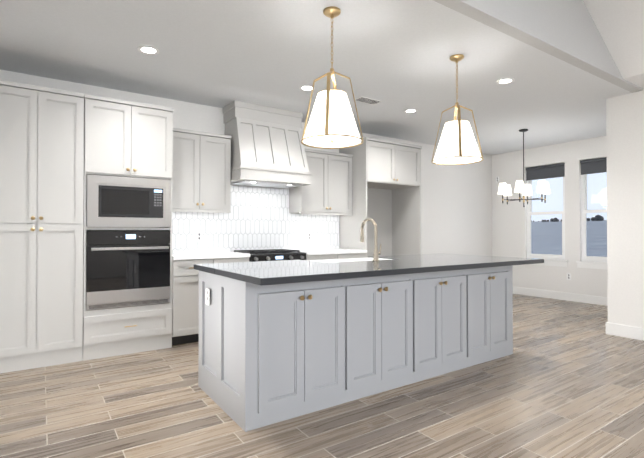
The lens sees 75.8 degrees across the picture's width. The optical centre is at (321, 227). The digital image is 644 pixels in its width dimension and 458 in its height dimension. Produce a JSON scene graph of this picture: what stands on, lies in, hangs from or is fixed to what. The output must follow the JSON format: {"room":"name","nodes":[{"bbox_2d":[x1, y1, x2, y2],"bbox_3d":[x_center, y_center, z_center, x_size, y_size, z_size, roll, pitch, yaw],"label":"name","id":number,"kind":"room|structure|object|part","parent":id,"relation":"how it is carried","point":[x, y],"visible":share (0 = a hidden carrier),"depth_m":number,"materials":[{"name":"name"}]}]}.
{"room":"kitchen","nodes":[
{"label":"kitchen","id":0,"kind":"room"},
{"bbox_2d":[0,70,491,255],"bbox_3d":[0.080,-0.122,6.227,8.370,2.760,0.150,0,-1,-34],"label":"wall","id":1,"kind":"structure","parent":0,"point":[456,209],"depth_m":7.49,"materials":[{"name":"paint"}]},
{"bbox_2d":[172,128,230,212],"bbox_3d":[-1.482,-0.639,4.865,0.746,0.925,0.356,0,-1,-34],"label":"upper cabinet","id":2,"kind":"object","parent":1,"relation":"attached to","point":[201,178],"visible":0.96,"depth_m":4.75,"materials":[{"name":"grey paint"}]},
{"bbox_2d":[172,186,338,252],"bbox_3d":[-0.814,-0.092,5.522,2.596,0.885,0.010,0,-1,-34],"label":"tile backsplash","id":3,"kind":"structure","parent":1,"relation":"attached to","point":[257,218],"depth_m":5.46,"materials":[{"name":"white tile"}]},
{"bbox_2d":[196,232,201,240],"bbox_3d":[-1.495,0.106,5.046,0.070,0.116,0.006,0,-1,-34],"label":"outlet","id":4,"kind":"object","parent":3,"relation":"attached to","point":[198,236],"visible":1,"depth_m":5.04,"materials":[{"name":"white plastic"}]},
{"bbox_2d":[307,232,311,239],"bbox_3d":[-0.179,0.125,5.938,0.070,0.116,0.006,0,-1,-34],"label":"outlet","id":5,"kind":"object","parent":3,"relation":"attached to","point":[309,235],"visible":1,"depth_m":5.93,"materials":[{"name":"white plastic"}]},
{"bbox_2d":[223,100,311,187],"bbox_3d":[-0.701,-1.026,5.258,0.972,0.968,0.590,0,-1,-34],"label":"wood range hood","id":6,"kind":"object","parent":1,"relation":"attached to","point":[267,148],"visible":0.96,"depth_m":5.08,"materials":[{"name":"grey paint"}]},
{"bbox_2d":[289,148,352,215],"bbox_3d":[-0.001,-0.616,5.869,0.866,0.880,0.356,0,-1,-34],"label":"upper cabinet","id":7,"kind":"object","parent":1,"relation":"attached to","point":[328,191],"visible":0.92,"depth_m":5.73,"materials":[{"name":"grey paint"}]},
{"bbox_2d":[0,0,631,154],"bbox_3d":[0.992,-1.565,4.958,8.300,0.100,3.300,0,-1,-34],"label":"ceiling","id":8,"kind":"structure","parent":0,"point":[393,56],"depth_m":3.80,"materials":[{"name":"paint"}]},
{"bbox_2d":[137,46,158,54],"bbox_3d":[-1.493,-1.525,3.562,0.176,0.006,0.176,0,-1,-34],"label":"recessed light","id":9,"kind":"object","parent":8,"relation":"in","point":[149,50],"visible":1,"depth_m":3.56,"materials":[{"name":"white plastic"}]},
{"bbox_2d":[299,85,314,90],"bbox_3d":[-0.161,-1.515,4.502,0.176,0.006,0.176,0,-1,-34],"label":"recessed light","id":10,"kind":"object","parent":8,"relation":"in","point":[306,88],"visible":0.88,"depth_m":4.50,"materials":[{"name":"white"}]},
{"bbox_2d":[301,6,363,148],"bbox_3d":[0.071,-1.063,2.926,0.444,0.942,0.444,0,-1,-34],"label":"pendant light","id":11,"kind":"object","parent":8,"relation":"hanging from","point":[331,123],"visible":1,"depth_m":2.82,"materials":[{"name":"white fabric"}]},
{"bbox_2d":[355,96,381,104],"bbox_3d":[0.546,-1.510,4.920,0.320,0.008,0.150,0,-1,-34],"label":"ceiling vent","id":12,"kind":"object","parent":8,"relation":"in","point":[367,100],"visible":1,"depth_m":4.91,"materials":[{"name":"white metal"}]},
{"bbox_2d":[404,109,417,112],"bbox_3d":[1.147,-1.506,5.352,0.176,0.006,0.176,0,-1,-34],"label":"recessed light","id":13,"kind":"object","parent":8,"relation":"in","point":[410,111],"visible":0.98,"depth_m":5.36,"materials":[{"name":"white plastic"}]},
{"bbox_2d":[431,54,483,164],"bbox_3d":[1.205,-1.055,3.695,0.444,0.942,0.444,0,-1,-34],"label":"pendant light","id":14,"kind":"object","parent":8,"relation":"hanging from","point":[457,145],"visible":1,"depth_m":3.59,"materials":[{"name":"white fabric"}]},
{"bbox_2d":[496,78,514,84],"bbox_3d":[1.902,-1.517,4.293,0.176,0.006,0.176,0,-1,-34],"label":"recessed light","id":15,"kind":"object","parent":8,"relation":"in","point":[505,81],"visible":1,"depth_m":4.29,"materials":[{"name":"white plastic"}]},
{"bbox_2d":[498,129,549,206],"bbox_3d":[3.087,-0.907,6.335,0.727,1.185,0.755,0,-1,-34],"label":"dining chandelier","id":16,"kind":"object","parent":8,"relation":"hanging from","point":[504,189],"visible":1,"depth_m":6.30,"materials":[{"name":"black metal"}]},
{"bbox_2d":[0,294,643,457],"bbox_3d":[2.502,1.252,2.702,8.300,0.060,8.680,0,-1,-34],"label":"floor","id":17,"kind":"structure","parent":0,"point":[565,379],"depth_m":2.77,"materials":[{"name":"brown wood"}]},
{"bbox_2d":[0,80,83,372],"bbox_3d":[-2.673,-0.003,3.870,0.726,2.472,0.656,0,-1,-34],"label":"pantry cabinet","id":18,"kind":"object","parent":17,"relation":"on","point":[41,210],"visible":1,"depth_m":3.64,"materials":[{"name":"grey paint"}]},
{"bbox_2d":[83,94,172,360],"bbox_3d":[-2.038,0.002,4.297,0.796,2.472,0.662,0,-1,-34],"label":"tall cabinet","id":19,"kind":"object","parent":17,"relation":"on","point":[123,138],"visible":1,"depth_m":4.03,"materials":[{"name":"grey paint"}]},
{"bbox_2d":[86,230,169,309],"bbox_3d":[-2.010,0.398,4.251,0.748,0.738,0.626,0,-1,-34],"label":"wall oven","id":20,"kind":"object","parent":19,"relation":"in","point":[124,268],"visible":0.96,"depth_m":4.03,"materials":[{"name":"black glass"}]},
{"bbox_2d":[86,174,170,226],"bbox_3d":[-1.996,-0.248,4.238,0.748,0.485,0.454,0,-1,-34],"label":"built-in microwave","id":21,"kind":"object","parent":19,"relation":"in","point":[114,201],"visible":0.96,"depth_m":4.03,"materials":[{"name":"silver metal"}]},
{"bbox_2d":[172,257,248,344],"bbox_3d":[-1.352,0.791,4.754,0.854,0.903,0.662,0,-1,-34],"label":"base cabinet","id":22,"kind":"object","parent":17,"relation":"on","point":[185,301],"visible":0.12,"depth_m":4.37,"materials":[{"name":"grey paint"}]},
{"bbox_2d":[172,252,249,259],"bbox_3d":[-1.351,0.318,4.758,0.854,0.040,0.643,0,-1,-34],"label":"countertop","id":23,"kind":"structure","parent":22,"relation":"on","point":[196,255],"depth_m":4.57,"materials":[{"name":"white stone"}]},
{"bbox_2d":[234,249,305,261],"bbox_3d":[-0.667,0.766,5.190,0.760,0.962,0.690,0,-1,-34],"label":"range","id":24,"kind":"object","parent":17,"relation":"on","point":[271,254],"visible":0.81,"depth_m":5.00,"materials":[{"name":"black metal"}]},
{"bbox_2d":[306,253,365,259],"bbox_3d":[0.040,0.801,5.698,0.974,0.903,0.662,0,-1,-34],"label":"base cabinet","id":25,"kind":"object","parent":17,"relation":"on","point":[334,256],"visible":0.08,"depth_m":5.44,"materials":[{"name":"grey paint"}]},
{"bbox_2d":[300,248,366,254],"bbox_3d":[0.041,0.327,5.702,0.974,0.040,0.643,0,-1,-34],"label":"countertop","id":26,"kind":"structure","parent":25,"relation":"on","point":[325,251],"depth_m":5.54,"materials":[{"name":"white stone"}]},
{"bbox_2d":[198,257,512,431],"bbox_3d":[0.460,0.764,3.621,2.815,0.934,0.960,0,-1,-34],"label":"kitchen island","id":27,"kind":"object","parent":17,"relation":"on","point":[271,354],"depth_m":2.94,"materials":[{"name":"grey paint"}]},
{"bbox_3d":[0.276,0.426,3.820,0.834,0.254,0.429,0,-1,-34],"label":"sink apron","id":28,"kind":"part","parent":27,"relation":"part of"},
{"bbox_2d":[194,253,543,285],"bbox_3d":[0.545,0.311,3.590,2.945,0.040,1.210,0,-1,-34],"label":"island countertop","id":29,"kind":"structure","parent":27,"relation":"on","point":[261,273],"depth_m":3.04,"materials":[{"name":"grey stone"}]},
{"bbox_2d":[360,218,381,260],"bbox_3d":[0.434,0.101,3.684,0.095,0.379,0.236,0,-1,-34],"label":"gooseneck faucet","id":30,"kind":"object","parent":29,"relation":"on","point":[376,253],"visible":1,"depth_m":3.60,"materials":[{"name":"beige metal"}]},
{"bbox_2d":[339,137,421,257],"bbox_3d":[0.899,0.001,6.292,1.116,2.515,0.656,0,-1,-34],"label":"tall cabinet","id":31,"kind":"object","parent":17,"relation":"on","point":[386,186],"visible":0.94,"depth_m":6.25,"materials":[{"name":"grey paint"}]},
{"bbox_2d":[433,0,642,92],"bbox_3d":[1.077,-2.456,2.971,6.200,1.840,0.100,0,-1,-34],"label":"wall","id":32,"kind":"structure","parent":0,"point":[567,31],"depth_m":3.53,"materials":[{"name":"paint"}]},
{"bbox_2d":[492,136,607,296],"bbox_3d":[4.376,-0.112,7.213,0.150,2.760,3.040,0,-1,-34],"label":"wall","id":33,"kind":"structure","parent":0,"point":[509,229],"depth_m":7.51,"materials":[{"name":"paint"}]},
{"bbox_2d":[526,163,567,266],"bbox_3d":[4.089,-0.231,7.576,0.150,1.835,0.820,0,-1,-34],"label":"window","id":34,"kind":"structure","parent":33,"relation":"in","point":[545,172],"depth_m":7.54,"materials":[{"name":"white plastic"}]},
{"bbox_2d":[513,287,607,305],"bbox_3d":[4.265,1.201,7.216,0.016,0.135,2.888,0,-1,-34],"label":"baseboard","id":35,"kind":"structure","parent":33,"relation":"attached to","point":[590,299],"depth_m":7.26,"materials":[{"name":"white wood"}]},
{"bbox_2d":[576,157,606,269],"bbox_3d":[4.628,-0.239,6.781,0.150,1.835,0.820,0,-1,-34],"label":"window","id":36,"kind":"structure","parent":33,"relation":"in","point":[593,166],"depth_m":6.97,"materials":[{"name":"white plastic"}]},
{"bbox_2d":[583,0,643,87],"bbox_3d":[2.587,-2.392,0.743,6.200,1.627,5.280,0,-1,-34],"label":"ceiling","id":37,"kind":"structure","parent":0,"point":[619,24],"depth_m":3.89,"materials":[{"name":"paint"}]},
{"bbox_2d":[606,88,643,327],"bbox_3d":[4.948,-0.169,2.629,0.150,2.780,5.490,0,-1,-34],"label":"wall","id":38,"kind":"structure","parent":0,"point":[625,190],"depth_m":4.67,"materials":[{"name":"paint"}]},
{"bbox_2d":[606,322,643,340],"bbox_3d":[4.874,1.153,2.576,0.016,0.135,5.506,0,-1,-34],"label":"baseboard","id":39,"kind":"structure","parent":38,"relation":"attached to","point":[631,332],"depth_m":4.68,"materials":[{"name":"white wood"}]},
{"label":"outside","id":40,"kind":"structure","parent":0,"visible":0},
{"bbox_2d":[531,220,606,256],"bbox_3d":[177.049,-3.226,119.908,412.030,12.417,600.000,0,-1,-34],"label":"field","id":41,"kind":"structure","parent":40,"point":[550,240],"depth_m":41.59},
{"bbox_2d":[531,215,603,221],"bbox_3d":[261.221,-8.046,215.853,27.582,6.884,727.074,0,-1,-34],"label":"trees","id":42,"kind":"object","parent":41,"relation":"on","point":[598,217],"depth_m":311.13,"materials":[{"name":"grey plant"}]}
]}

